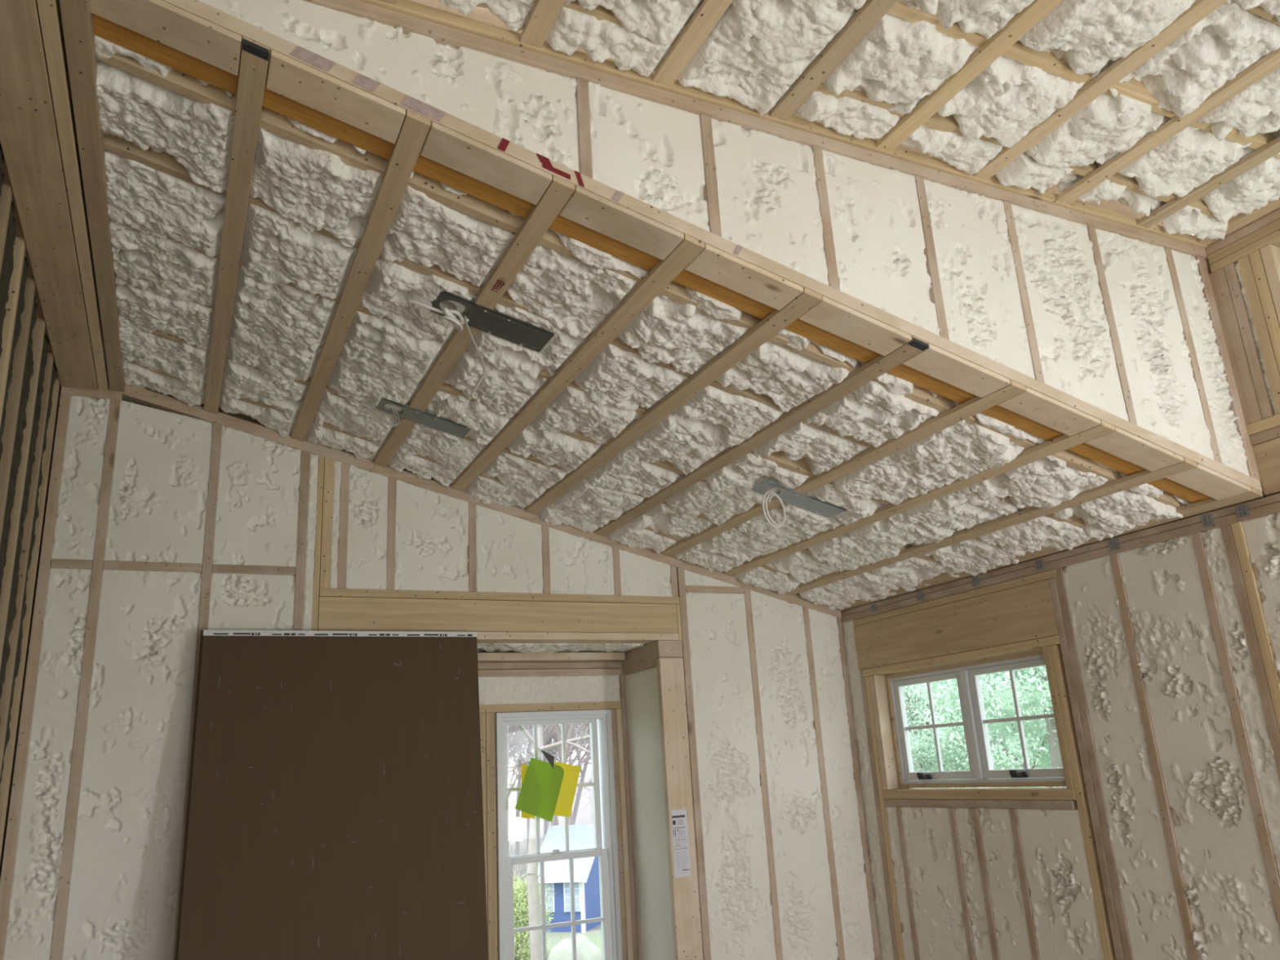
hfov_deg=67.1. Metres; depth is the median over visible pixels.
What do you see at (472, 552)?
stud
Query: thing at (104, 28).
header beam
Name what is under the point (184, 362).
foam
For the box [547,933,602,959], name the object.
boulder
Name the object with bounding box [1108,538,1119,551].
plate
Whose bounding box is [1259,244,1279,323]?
stud
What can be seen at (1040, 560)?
plate
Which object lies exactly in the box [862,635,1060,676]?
plate
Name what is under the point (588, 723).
bare tree
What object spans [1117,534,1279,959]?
foam
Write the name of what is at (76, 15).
board
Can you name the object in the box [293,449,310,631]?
stud
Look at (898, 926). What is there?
stud
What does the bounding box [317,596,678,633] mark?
header
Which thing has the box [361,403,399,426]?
cable
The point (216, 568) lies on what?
blocking
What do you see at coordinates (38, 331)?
stud
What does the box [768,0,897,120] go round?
board
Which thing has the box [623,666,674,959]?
foam
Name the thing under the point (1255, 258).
stud
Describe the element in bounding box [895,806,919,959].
stud
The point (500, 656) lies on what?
joist
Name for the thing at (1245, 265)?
stud
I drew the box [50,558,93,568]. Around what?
blocking
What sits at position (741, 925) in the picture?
foam
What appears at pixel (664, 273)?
board
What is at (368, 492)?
foam
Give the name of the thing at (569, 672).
plate
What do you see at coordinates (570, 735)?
bare tree
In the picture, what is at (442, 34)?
plate
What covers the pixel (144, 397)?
plate
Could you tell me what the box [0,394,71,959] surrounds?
stud
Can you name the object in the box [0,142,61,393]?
wall
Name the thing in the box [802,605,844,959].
stud
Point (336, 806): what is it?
sheet
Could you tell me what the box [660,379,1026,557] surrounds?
board
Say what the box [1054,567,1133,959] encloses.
stud
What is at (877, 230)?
foam
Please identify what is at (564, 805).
paper
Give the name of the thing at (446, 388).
rafter
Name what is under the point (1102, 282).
stud
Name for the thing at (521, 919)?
shrub
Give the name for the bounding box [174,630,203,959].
sheet
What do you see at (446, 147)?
block
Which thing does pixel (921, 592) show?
plate
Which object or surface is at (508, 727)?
bare tree
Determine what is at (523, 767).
paper
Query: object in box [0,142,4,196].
mineral wool batt
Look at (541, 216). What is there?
board
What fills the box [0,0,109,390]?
beam
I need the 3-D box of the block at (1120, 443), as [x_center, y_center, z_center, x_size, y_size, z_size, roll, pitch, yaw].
[1.756,-0.107,3.432,0.327,0.098,0.133,5,-18,-25]
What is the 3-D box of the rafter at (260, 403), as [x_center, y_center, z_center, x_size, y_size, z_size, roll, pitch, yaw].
[-0.492,-0.011,4.930,3.880,1.174,0.038,5,-18,-25]
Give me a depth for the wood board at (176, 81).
2.81 m
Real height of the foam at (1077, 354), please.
0.787 m
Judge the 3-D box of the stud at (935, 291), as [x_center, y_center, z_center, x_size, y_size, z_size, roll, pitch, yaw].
[0.932,-0.718,3.215,0.036,0.600,0.119,5,-18,-25]
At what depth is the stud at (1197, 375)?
3.63 m
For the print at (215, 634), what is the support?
on the sheet at (336, 806)
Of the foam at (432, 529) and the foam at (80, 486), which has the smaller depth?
the foam at (80, 486)
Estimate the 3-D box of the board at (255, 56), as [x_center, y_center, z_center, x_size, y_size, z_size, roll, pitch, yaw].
[-1.478,-0.689,3.449,0.062,0.034,2.590,5,-18,-25]
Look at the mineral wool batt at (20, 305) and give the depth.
3.25 m
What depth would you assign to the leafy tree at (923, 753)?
18.20 m
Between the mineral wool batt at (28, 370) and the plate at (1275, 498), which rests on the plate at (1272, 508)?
the plate at (1275, 498)
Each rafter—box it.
[102,133,1085,528]
[126,225,1000,546]
[127,361,826,588]
[151,329,880,576]
[192,301,949,568]
[533,0,1243,221]
[864,0,1279,158]
[1246,5,1279,25]
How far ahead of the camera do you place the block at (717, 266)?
2.87 m
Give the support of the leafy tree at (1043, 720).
on the ground
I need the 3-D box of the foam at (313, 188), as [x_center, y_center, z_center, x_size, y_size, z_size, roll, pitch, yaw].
[0.272,-0.484,3.337,3.895,1.154,0.406,5,-18,-25]
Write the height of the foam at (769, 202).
0.505 m
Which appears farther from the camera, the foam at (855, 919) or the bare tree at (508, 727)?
the bare tree at (508, 727)
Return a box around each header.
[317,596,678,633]
[853,579,1057,670]
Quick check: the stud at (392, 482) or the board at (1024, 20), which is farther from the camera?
the stud at (392, 482)
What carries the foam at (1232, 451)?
on the plate at (196, 7)
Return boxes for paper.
[515,757,564,822]
[520,763,534,818]
[553,761,581,817]
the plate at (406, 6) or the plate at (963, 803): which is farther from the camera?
the plate at (963, 803)
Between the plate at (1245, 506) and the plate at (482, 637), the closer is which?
the plate at (1245, 506)
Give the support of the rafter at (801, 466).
on the plate at (1275, 498)
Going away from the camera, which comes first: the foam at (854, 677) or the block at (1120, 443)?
the block at (1120, 443)
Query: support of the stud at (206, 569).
on the floor
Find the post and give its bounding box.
[656,657,703,959]
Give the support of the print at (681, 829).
attached to the sticker
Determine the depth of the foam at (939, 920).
4.95 m
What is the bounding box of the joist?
[477,652,625,662]
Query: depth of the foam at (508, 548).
5.00 m
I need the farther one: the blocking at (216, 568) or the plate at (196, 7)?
the blocking at (216, 568)
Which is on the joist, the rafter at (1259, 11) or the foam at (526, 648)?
the foam at (526, 648)
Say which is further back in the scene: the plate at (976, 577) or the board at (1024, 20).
the plate at (976, 577)
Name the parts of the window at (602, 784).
sash, sash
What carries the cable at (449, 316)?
hanging from the foam at (142, 197)
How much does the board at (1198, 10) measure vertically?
0.019 m
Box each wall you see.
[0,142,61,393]
[0,387,844,878]
[409,0,1253,500]
[844,207,1279,788]
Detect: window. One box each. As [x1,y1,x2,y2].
[494,709,622,959]
[884,649,1066,787]
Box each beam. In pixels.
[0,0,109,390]
[92,13,1211,502]
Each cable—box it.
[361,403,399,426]
[408,299,485,396]
[761,488,785,528]
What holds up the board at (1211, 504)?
attached to the header beam at (104, 28)
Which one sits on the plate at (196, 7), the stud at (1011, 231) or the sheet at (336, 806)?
the stud at (1011, 231)
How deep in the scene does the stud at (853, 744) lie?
5.50 m
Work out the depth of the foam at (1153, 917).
4.02 m
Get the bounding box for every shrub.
[508,835,562,959]
[509,831,528,900]
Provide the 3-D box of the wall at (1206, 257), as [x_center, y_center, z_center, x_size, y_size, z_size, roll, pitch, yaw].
[2.962,0.421,2.463,0.020,3.750,7.760,5,-18,-25]
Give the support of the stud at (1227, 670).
on the floor
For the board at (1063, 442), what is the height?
0.033 m
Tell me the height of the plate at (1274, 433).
0.038 m
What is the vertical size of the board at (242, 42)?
0.993 m
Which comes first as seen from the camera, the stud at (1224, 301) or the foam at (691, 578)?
the stud at (1224, 301)
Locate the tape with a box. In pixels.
[539,748,554,768]
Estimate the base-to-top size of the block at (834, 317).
0.098 m
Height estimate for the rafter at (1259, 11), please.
0.281 m
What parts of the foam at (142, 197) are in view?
metal bracket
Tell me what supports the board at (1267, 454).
on the plate at (1275, 498)
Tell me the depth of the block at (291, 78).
2.45 m
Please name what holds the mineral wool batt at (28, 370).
in the wall at (19, 230)
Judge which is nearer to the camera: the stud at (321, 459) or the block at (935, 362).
the block at (935, 362)
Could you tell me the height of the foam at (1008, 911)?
1.457 m
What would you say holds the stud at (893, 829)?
on the floor
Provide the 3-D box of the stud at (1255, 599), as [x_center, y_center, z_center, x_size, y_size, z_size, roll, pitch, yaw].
[2.389,1.365,3.335,0.139,2.502,0.038,5,-18,-25]
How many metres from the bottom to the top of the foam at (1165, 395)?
0.883 m
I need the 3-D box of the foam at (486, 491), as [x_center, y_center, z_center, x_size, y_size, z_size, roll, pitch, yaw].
[-0.559,0.089,5.016,3.895,1.089,0.262,5,-18,-25]
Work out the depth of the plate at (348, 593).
4.89 m
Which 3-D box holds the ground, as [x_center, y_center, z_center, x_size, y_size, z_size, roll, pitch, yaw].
[-14.863,26.656,71.205,150.000,6.898,139.250,5,-18,-25]
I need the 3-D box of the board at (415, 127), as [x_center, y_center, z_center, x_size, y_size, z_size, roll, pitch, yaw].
[-1.117,-0.566,3.588,0.062,0.033,2.589,5,-18,-25]
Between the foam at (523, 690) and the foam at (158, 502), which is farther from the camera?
the foam at (523, 690)
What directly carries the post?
on the floor
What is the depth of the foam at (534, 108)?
2.54 m
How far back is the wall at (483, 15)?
2.92 m
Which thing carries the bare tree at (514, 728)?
on the ground
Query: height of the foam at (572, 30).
0.246 m
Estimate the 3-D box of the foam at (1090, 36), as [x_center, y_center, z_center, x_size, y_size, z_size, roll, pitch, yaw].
[0.681,-1.372,2.409,4.070,0.260,0.400,5,-18,-25]
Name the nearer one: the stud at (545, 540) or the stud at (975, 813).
the stud at (975, 813)
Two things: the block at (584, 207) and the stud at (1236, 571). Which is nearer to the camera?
the block at (584, 207)
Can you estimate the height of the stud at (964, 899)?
1.457 m
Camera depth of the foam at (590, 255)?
3.03 m
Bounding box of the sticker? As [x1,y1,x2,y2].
[671,808,691,877]
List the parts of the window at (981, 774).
crank handle, sash, sash, crank handle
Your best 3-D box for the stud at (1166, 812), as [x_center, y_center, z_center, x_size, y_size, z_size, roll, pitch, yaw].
[2.155,1.519,3.807,0.139,2.502,0.038,5,-18,-25]
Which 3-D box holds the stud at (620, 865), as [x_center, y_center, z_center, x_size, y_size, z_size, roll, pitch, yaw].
[-0.117,2.317,5.286,0.035,2.067,0.100,5,-18,-25]
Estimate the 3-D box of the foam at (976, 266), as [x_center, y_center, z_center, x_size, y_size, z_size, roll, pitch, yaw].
[1.127,-0.669,3.256,0.359,0.690,0.086,5,-18,-25]
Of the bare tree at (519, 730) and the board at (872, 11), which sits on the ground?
the bare tree at (519, 730)
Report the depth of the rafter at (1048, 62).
2.85 m
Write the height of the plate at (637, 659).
0.132 m
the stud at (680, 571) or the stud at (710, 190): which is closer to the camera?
the stud at (710, 190)
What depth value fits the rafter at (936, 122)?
3.09 m
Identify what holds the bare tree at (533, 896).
on the ground
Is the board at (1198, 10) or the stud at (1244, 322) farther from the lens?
the stud at (1244, 322)
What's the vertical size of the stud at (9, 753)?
3.531 m
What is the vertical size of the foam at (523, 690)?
0.152 m
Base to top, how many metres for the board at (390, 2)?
0.019 m
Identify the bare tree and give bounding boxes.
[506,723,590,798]
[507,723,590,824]
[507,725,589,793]
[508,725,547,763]
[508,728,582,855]
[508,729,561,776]
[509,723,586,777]
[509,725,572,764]
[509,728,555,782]
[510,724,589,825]
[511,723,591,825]
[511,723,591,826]
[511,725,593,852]
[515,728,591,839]
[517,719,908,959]
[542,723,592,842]
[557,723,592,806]
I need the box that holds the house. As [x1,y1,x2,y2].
[537,823,600,933]
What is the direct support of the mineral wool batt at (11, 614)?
in the wall at (19, 230)
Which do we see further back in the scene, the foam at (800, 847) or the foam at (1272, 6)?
the foam at (800, 847)
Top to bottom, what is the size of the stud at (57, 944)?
3.477 m
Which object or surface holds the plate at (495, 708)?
on the stud at (482, 715)
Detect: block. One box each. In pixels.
[89,0,241,75]
[266,49,405,143]
[420,121,551,204]
[559,186,684,260]
[648,640,683,659]
[684,243,803,310]
[798,296,911,355]
[902,343,1010,397]
[997,386,1101,435]
[1084,426,1183,471]
[1165,463,1251,500]
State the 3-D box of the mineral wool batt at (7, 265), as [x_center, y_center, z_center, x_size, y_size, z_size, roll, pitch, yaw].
[-1.914,0.843,2.549,0.089,3.531,0.290,5,-18,-25]
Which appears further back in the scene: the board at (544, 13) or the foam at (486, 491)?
the foam at (486, 491)
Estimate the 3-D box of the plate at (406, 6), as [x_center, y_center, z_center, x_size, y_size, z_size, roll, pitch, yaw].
[0.365,-1.120,3.053,4.120,0.126,0.142,5,-18,-25]
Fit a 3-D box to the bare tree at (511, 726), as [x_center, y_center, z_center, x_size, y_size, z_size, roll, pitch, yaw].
[-10.328,11.643,59.631,21.044,26.816,18.333,-6,-17,8]
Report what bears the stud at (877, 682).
on the plate at (1063, 793)
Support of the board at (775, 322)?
attached to the plate at (144, 397)
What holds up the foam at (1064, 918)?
on the floor
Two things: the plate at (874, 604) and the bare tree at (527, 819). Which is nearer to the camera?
the plate at (874, 604)
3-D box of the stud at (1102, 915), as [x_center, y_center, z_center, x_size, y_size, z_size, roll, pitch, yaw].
[1.995,1.792,4.106,0.137,2.166,0.038,5,-18,-25]
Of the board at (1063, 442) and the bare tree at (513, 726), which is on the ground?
the bare tree at (513, 726)
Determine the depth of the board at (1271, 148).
3.43 m
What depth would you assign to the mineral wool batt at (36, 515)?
3.88 m
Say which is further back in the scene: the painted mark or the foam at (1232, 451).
the foam at (1232, 451)
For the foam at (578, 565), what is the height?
0.360 m
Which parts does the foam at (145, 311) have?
metal bracket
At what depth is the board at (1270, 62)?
3.12 m
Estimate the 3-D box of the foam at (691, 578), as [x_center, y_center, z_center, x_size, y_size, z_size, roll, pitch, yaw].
[0.412,0.569,5.515,0.386,0.097,0.067,5,-18,-25]
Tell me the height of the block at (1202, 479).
0.085 m
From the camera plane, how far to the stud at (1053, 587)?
4.17 m
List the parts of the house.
pane, white trim, pane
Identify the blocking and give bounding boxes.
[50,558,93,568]
[102,560,202,573]
[211,564,295,575]
[684,585,744,593]
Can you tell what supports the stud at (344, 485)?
on the plate at (348, 593)
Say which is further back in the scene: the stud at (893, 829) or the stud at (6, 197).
the stud at (893, 829)
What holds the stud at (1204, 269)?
attached to the wall at (483, 15)
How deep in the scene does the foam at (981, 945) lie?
4.71 m
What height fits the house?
5.580 m
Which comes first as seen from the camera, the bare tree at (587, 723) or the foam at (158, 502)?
the foam at (158, 502)
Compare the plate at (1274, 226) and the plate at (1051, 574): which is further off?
the plate at (1051, 574)
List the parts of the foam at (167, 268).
metal bracket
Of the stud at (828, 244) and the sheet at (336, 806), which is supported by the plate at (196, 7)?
the stud at (828, 244)
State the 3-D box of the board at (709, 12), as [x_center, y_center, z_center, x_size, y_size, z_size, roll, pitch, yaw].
[0.612,-1.532,1.727,0.064,0.019,2.595,5,-18,-25]
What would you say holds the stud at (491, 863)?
on the floor
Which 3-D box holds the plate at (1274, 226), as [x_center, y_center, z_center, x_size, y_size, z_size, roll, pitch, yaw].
[3.256,-1.485,1.974,0.138,0.038,4.400,5,-18,-25]
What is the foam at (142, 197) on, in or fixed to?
attached to the ceiling
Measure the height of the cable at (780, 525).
0.196 m
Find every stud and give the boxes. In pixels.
[0,182,13,275]
[0,235,26,426]
[0,276,35,544]
[0,317,45,669]
[0,351,53,777]
[0,376,60,861]
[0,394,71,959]
[49,399,120,959]
[173,422,222,959]
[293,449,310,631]
[311,455,324,631]
[319,457,334,588]
[337,462,349,588]
[386,476,396,590]
[467,502,476,591]
[480,712,487,919]
[485,712,497,959]
[541,524,550,593]
[575,78,592,178]
[611,709,627,959]
[612,546,621,595]
[616,708,633,959]
[618,662,638,959]
[670,564,678,596]
[675,604,682,641]
[676,567,711,959]
[699,114,721,236]
[744,587,782,959]
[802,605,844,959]
[811,146,839,290]
[836,617,880,959]
[859,670,898,959]
[864,675,904,959]
[869,675,907,789]
[885,806,914,959]
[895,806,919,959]
[915,175,949,340]
[948,807,975,959]
[970,808,999,959]
[1002,200,1044,383]
[1008,808,1039,959]
[1042,645,1074,788]
[1048,577,1124,959]
[1049,644,1115,959]
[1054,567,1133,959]
[1086,225,1137,425]
[1109,553,1199,959]
[1164,247,1222,463]
[1191,532,1279,930]
[1194,256,1261,484]
[1208,267,1262,425]
[1220,524,1279,779]
[1223,262,1274,419]
[1231,521,1279,731]
[1237,255,1279,413]
[1248,249,1279,372]
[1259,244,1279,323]
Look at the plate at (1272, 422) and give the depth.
3.59 m
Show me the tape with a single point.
(550, 758)
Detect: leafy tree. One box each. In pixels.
[902,670,1051,788]
[903,665,1062,788]
[909,676,1052,787]
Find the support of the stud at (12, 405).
on the floor
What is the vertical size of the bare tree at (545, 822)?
26.205 m
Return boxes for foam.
[2,568,92,959]
[51,395,110,559]
[62,569,201,959]
[93,34,1192,505]
[96,58,1182,541]
[103,400,213,564]
[104,149,1090,555]
[109,218,1018,576]
[115,275,959,591]
[119,326,900,601]
[123,362,855,610]
[198,0,579,172]
[207,573,295,630]
[212,425,301,566]
[302,453,319,631]
[329,460,341,588]
[346,465,388,589]
[394,480,469,591]
[437,0,1227,239]
[475,504,543,593]
[476,643,645,653]
[478,675,620,705]
[515,0,1279,223]
[548,527,614,595]
[588,80,710,231]
[619,549,672,596]
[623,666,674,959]
[684,568,739,586]
[685,592,776,959]
[711,117,829,285]
[750,590,838,959]
[808,608,875,959]
[822,149,940,335]
[842,619,893,959]
[844,0,1279,155]
[900,806,968,959]
[924,178,1035,378]
[954,807,992,959]
[977,808,1032,959]
[1010,203,1128,421]
[1015,808,1104,959]
[1062,555,1189,959]
[1094,227,1214,460]
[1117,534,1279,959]
[1171,248,1249,475]
[1200,527,1279,880]
[1234,0,1279,22]
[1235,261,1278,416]
[1240,511,1279,683]
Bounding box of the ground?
[507,763,988,959]
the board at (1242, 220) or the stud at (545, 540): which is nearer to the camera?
the board at (1242, 220)
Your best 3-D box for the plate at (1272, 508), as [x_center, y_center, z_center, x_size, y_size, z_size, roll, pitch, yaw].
[2.760,-0.141,2.802,0.138,0.036,7.000,5,-18,-25]
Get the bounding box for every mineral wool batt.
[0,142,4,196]
[0,201,16,357]
[0,254,28,460]
[0,294,37,597]
[0,333,48,723]
[0,361,57,783]
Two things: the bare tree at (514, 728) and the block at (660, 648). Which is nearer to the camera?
the block at (660, 648)
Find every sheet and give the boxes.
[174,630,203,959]
[177,630,488,959]
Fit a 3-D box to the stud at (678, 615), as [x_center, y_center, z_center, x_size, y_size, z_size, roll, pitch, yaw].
[0.188,0.807,5.370,0.020,0.211,0.139,5,-18,-25]
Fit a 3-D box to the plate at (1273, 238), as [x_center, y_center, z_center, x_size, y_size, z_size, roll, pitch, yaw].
[3.258,-1.448,1.963,0.139,0.035,4.400,5,-18,-25]
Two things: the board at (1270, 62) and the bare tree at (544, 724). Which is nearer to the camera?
the board at (1270, 62)
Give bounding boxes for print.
[213,632,472,636]
[674,819,688,869]
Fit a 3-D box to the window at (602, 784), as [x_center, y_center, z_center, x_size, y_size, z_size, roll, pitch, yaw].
[-0.458,2.015,5.219,0.678,1.485,0.135,5,-18,-25]
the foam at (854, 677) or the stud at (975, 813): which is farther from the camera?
the foam at (854, 677)
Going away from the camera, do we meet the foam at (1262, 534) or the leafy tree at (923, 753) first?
the foam at (1262, 534)
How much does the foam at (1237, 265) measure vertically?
0.635 m
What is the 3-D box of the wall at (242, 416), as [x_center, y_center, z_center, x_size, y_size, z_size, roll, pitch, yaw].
[-0.790,1.420,5.060,4.460,3.730,0.500,5,-18,-25]
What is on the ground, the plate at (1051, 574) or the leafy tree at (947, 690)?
the leafy tree at (947, 690)
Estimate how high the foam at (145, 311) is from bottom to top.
1.106 m
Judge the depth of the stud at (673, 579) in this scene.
5.37 m
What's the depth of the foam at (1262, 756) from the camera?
3.58 m
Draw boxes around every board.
[58,0,124,391]
[95,53,1184,507]
[203,36,270,414]
[238,41,271,82]
[290,109,431,441]
[373,175,574,467]
[377,0,395,4]
[451,234,704,491]
[519,0,565,48]
[524,287,822,515]
[594,335,928,536]
[651,0,733,86]
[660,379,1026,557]
[723,420,1115,577]
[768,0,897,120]
[784,457,1197,595]
[835,487,1262,610]
[875,0,1062,151]
[972,0,1227,180]
[1055,48,1279,204]
[1136,136,1279,227]
[1195,197,1279,245]
[1252,437,1279,495]
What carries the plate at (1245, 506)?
attached to the plate at (1275, 498)
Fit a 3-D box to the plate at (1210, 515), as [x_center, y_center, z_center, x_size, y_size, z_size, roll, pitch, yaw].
[2.209,0.156,3.758,0.004,0.044,0.044,5,-18,-25]
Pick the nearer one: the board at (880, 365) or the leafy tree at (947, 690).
the board at (880, 365)
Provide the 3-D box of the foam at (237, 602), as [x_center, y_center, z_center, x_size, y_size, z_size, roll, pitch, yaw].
[-1.712,1.717,4.087,0.361,2.670,0.086,5,-18,-25]
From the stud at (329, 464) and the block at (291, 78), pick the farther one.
the stud at (329, 464)
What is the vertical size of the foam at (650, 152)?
0.412 m
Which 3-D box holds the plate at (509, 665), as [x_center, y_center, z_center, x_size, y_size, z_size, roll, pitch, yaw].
[-0.569,1.057,5.473,0.955,0.036,0.100,5,-18,-25]
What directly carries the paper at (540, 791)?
attached to the window at (602, 784)
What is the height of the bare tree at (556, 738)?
23.742 m
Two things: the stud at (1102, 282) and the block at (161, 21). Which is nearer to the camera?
the block at (161, 21)
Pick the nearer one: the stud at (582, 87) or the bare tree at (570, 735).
the stud at (582, 87)
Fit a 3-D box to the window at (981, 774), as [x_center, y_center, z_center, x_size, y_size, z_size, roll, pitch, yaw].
[1.696,1.241,4.915,0.072,0.614,1.212,5,-18,-25]
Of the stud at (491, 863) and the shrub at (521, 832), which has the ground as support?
the shrub at (521, 832)
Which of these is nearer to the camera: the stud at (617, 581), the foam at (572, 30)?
the foam at (572, 30)
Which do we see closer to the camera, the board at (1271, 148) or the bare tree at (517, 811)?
the board at (1271, 148)
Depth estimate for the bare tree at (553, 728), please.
65.60 m
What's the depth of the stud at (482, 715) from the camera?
5.11 m
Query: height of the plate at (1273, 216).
0.035 m
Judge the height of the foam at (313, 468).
3.299 m
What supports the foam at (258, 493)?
on the blocking at (216, 568)
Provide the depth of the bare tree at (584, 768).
59.09 m
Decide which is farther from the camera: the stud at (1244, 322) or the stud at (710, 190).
the stud at (1244, 322)
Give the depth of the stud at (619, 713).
5.36 m
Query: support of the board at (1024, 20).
attached to the plate at (406, 6)
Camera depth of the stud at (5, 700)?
3.77 m
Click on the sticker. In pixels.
(679, 818)
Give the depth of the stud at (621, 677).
5.40 m
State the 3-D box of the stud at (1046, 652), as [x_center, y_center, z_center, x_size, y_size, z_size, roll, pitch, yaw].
[1.934,1.064,4.359,0.139,0.620,0.038,5,-18,-25]
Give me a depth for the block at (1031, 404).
3.28 m
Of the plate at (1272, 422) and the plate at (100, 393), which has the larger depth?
the plate at (100, 393)
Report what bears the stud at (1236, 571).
on the floor
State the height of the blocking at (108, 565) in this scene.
0.039 m
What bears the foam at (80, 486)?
on the blocking at (55, 563)
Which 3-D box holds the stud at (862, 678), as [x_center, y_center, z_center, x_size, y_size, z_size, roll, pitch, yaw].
[1.405,2.161,5.302,0.139,2.206,0.038,5,-18,-25]
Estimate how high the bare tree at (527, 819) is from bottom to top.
27.762 m
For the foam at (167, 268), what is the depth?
3.79 m
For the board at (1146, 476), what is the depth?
4.16 m
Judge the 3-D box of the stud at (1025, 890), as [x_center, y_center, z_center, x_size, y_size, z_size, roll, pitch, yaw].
[1.845,2.243,4.346,0.139,1.457,0.037,5,-18,-25]
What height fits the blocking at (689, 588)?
0.038 m
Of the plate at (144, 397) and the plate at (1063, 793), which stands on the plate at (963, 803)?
the plate at (1063, 793)
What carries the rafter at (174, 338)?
on the plate at (1275, 498)
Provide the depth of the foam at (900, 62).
2.88 m
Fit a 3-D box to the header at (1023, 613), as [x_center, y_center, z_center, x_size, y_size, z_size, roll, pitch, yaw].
[1.634,0.786,5.051,0.139,0.254,1.452,5,-18,-25]
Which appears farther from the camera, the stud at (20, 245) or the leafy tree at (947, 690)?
the leafy tree at (947, 690)
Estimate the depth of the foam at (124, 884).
4.03 m
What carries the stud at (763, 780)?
on the floor
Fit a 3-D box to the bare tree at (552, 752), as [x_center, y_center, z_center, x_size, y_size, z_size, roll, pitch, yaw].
[-5.562,13.539,70.398,23.091,28.064,15.079,-18,-22,41]
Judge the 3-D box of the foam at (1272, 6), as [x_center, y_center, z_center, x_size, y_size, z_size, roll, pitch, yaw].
[0.851,-1.484,2.064,4.070,0.260,0.400,5,-18,-25]
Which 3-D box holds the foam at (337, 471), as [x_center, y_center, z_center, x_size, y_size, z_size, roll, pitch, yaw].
[-1.482,0.216,4.691,0.033,0.638,0.069,5,-18,-25]
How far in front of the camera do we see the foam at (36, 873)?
3.91 m
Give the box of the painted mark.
[490,280,504,292]
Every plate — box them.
[60,382,123,400]
[122,384,841,617]
[161,0,1262,491]
[302,0,1206,257]
[318,630,679,643]
[319,587,679,604]
[359,0,1207,248]
[477,662,619,670]
[478,668,620,676]
[479,701,621,713]
[620,643,657,675]
[840,493,1279,616]
[841,502,1279,622]
[853,568,1056,626]
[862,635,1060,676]
[871,603,876,612]
[881,786,1075,799]
[884,799,1077,809]
[916,591,923,600]
[971,576,979,586]
[1034,559,1044,569]
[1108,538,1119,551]
[1201,513,1214,526]
[1205,208,1279,255]
[1207,218,1279,264]
[1209,229,1279,272]
[1235,504,1249,518]
[1245,413,1279,435]
[1248,426,1279,445]
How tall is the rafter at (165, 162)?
1.174 m
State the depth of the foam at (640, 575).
5.30 m
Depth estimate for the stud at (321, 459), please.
4.60 m

